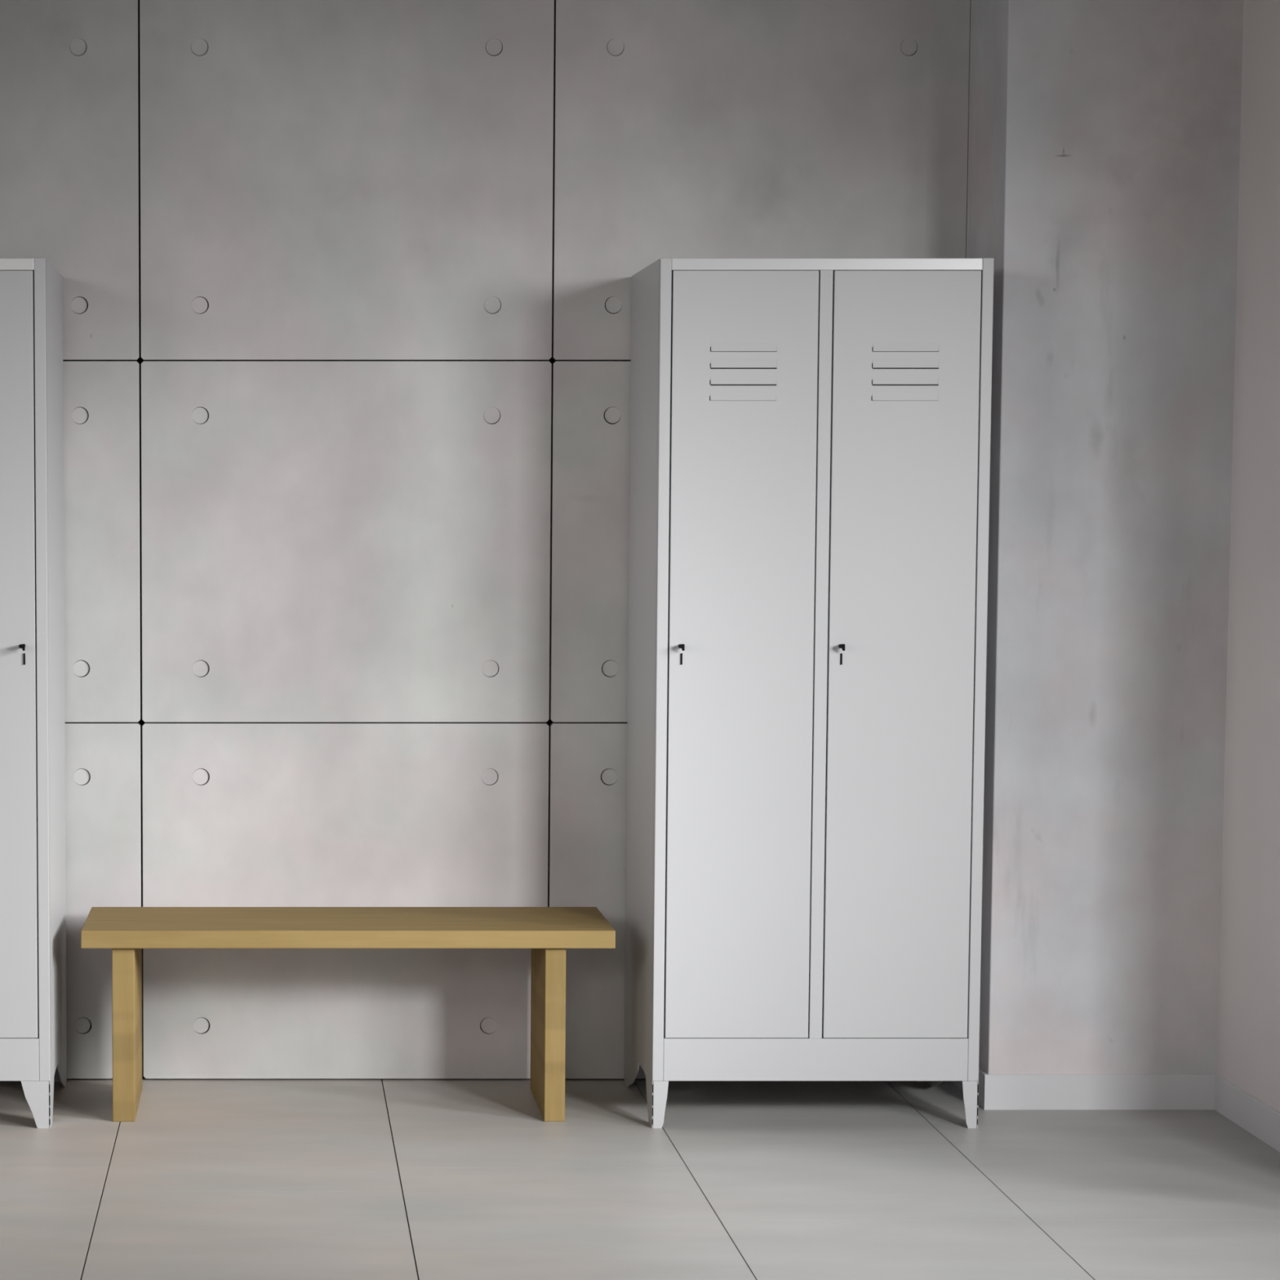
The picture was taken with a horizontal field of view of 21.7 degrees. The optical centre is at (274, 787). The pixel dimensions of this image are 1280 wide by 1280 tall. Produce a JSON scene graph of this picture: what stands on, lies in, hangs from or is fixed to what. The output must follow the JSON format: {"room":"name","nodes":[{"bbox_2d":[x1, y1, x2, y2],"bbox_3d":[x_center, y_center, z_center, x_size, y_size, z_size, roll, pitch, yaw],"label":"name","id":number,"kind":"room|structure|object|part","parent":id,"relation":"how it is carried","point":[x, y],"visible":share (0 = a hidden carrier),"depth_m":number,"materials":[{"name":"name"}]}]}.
{"room":"changing room","nodes":[
{"label":"changing room","id":0,"kind":"room"},
{"bbox_2d":[0,0,973,1079],"bbox_3d":[-0.780,-0.793,7.660,6.606,3.050,0.200,0,5,0],"label":"wall","id":1,"kind":"structure","parent":0,"point":[347,284],"depth_m":7.56,"materials":[{"name":"concrete"}]},
{"bbox_2d":[0,1078,1279,1279],"bbox_3d":[0.200,1.128,2.948,8.400,0.060,9.923,0,5,0],"label":"floor","id":2,"kind":"structure","parent":0,"point":[211,1179],"depth_m":6.52,"materials":[{"name":"tile"}]},
{"bbox_2d":[0,257,66,1128],"bbox_3d":[-0.836,-0.214,7.293,0.703,1.859,0.601,0,5,0],"label":"locker","id":3,"kind":"object","parent":2,"relation":"on","point":[33,990],"visible":1,"depth_m":7.05,"materials":[{"name":"grey metal"}]},
{"bbox_3d":[-0.836,-1.104,6.956,0.655,0.025,0.025,0,5,0],"label":"rail","id":4,"kind":"part","parent":3,"relation":"part of","materials":[{"name":"white metal"}]},
{"bbox_3d":[-0.665,-0.276,7.025,0.310,1.636,0.016,0,5,0],"label":"door","id":5,"kind":"part","parent":3,"relation":"part of","materials":[{"name":"white metal"}]},
{"bbox_3d":[-0.537,-0.298,7.000,0.013,0.014,0.031,0,5,0],"label":"latch handle","id":6,"kind":"part","parent":3,"relation":"part of","materials":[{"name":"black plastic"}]},
{"bbox_3d":[-0.516,0.673,7.234,0.063,0.103,0.270,0,5,0],"label":"leg","id":7,"kind":"part","parent":3,"relation":"part of","materials":[{"name":"white metal"}]},
{"bbox_2d":[80,906,615,1121],"bbox_3d":[0.159,0.502,7.351,1.157,0.422,0.420,0,5,0],"label":"wooden bench","id":8,"kind":"object","parent":2,"relation":"on","point":[548,931],"visible":1,"depth_m":7.17,"materials":[{"name":"brown wood"}]},
{"bbox_3d":[-0.330,0.521,7.360,0.049,0.383,0.397,0,5,0],"label":"leg","id":9,"kind":"part","parent":8,"relation":"part of","materials":[{"name":"brown wood"}]},
{"bbox_3d":[0.159,0.311,7.335,1.157,0.039,0.420,0,5,0],"label":"seat","id":10,"kind":"part","parent":8,"relation":"part of","materials":[{"name":"brown wood"}]},
{"bbox_3d":[0.610,0.521,7.360,0.045,0.383,0.397,0,5,0],"label":"leg","id":11,"kind":"part","parent":8,"relation":"part of","materials":[{"name":"brown wood"}]},
{"bbox_2d":[623,257,994,1128],"bbox_3d":[1.165,-0.214,7.293,0.703,1.859,0.601,0,5,0],"label":"locker","id":12,"kind":"object","parent":2,"relation":"on","point":[810,462],"visible":1,"depth_m":7.03,"materials":[{"name":"grey metal"}]},
{"bbox_3d":[0.831,0.673,7.234,0.035,0.103,0.270,0,5,0],"label":"leg","id":13,"kind":"part","parent":12,"relation":"part of","materials":[{"name":"white metal"}]},
{"bbox_3d":[0.863,-0.298,7.000,0.013,0.014,0.031,0,5,0],"label":"latch handle","id":14,"kind":"part","parent":12,"relation":"part of","materials":[{"name":"black plastic"}]},
{"bbox_3d":[0.994,-0.276,7.025,0.308,1.636,0.016,0,5,0],"label":"door","id":15,"kind":"part","parent":12,"relation":"part of","materials":[{"name":"white metal"}]},
{"bbox_3d":[1.165,-1.104,6.956,0.655,0.025,0.025,0,5,0],"label":"rail","id":16,"kind":"part","parent":12,"relation":"part of","materials":[{"name":"white metal"}]},
{"bbox_3d":[1.203,-0.298,7.000,0.013,0.014,0.031,0,5,0],"label":"latch handle","id":17,"kind":"part","parent":12,"relation":"part of","materials":[{"name":"black plastic"}]},
{"bbox_3d":[1.336,-0.276,7.025,0.310,1.636,0.016,0,5,0],"label":"door","id":18,"kind":"part","parent":12,"relation":"part of","materials":[{"name":"white metal"}]},
{"bbox_3d":[1.499,0.673,7.234,0.035,0.103,0.270,0,5,0],"label":"leg","id":19,"kind":"part","parent":12,"relation":"part of","materials":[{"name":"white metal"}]},
{"bbox_2d":[968,0,1243,1074],"bbox_3d":[1.943,-0.773,7.430,0.714,2.950,0.461,0,5,0],"label":"wall pillar","id":20,"kind":"structure","parent":0,"point":[1105,152],"depth_m":7.22,"materials":[{"name":"concrete"}]},
{"bbox_2d":[951,1066,1217,1109],"bbox_3d":[1.836,0.662,7.500,0.517,0.078,0.367,0,5,0],"label":"baseboard","id":21,"kind":"structure","parent":20,"relation":"attached to","point":[996,1091],"depth_m":7.32,"materials":[{"name":"paint"}]},
{"bbox_2d":[1216,0,1279,1112],"bbox_3d":[2.194,-0.389,3.028,0.200,2.950,9.300,0,5,0],"label":"wall","id":22,"kind":"structure","parent":0,"point":[1248,1039],"depth_m":7.05,"materials":[{"name":"paint"}]},
{"bbox_2d":[1214,1075,1279,1151],"bbox_3d":[2.092,0.727,6.754,0.006,0.078,1.131,0,5,0],"label":"baseboard","id":23,"kind":"structure","parent":22,"relation":"attached to","point":[1242,1108],"depth_m":7.07,"materials":[{"name":"paint"}]}
]}

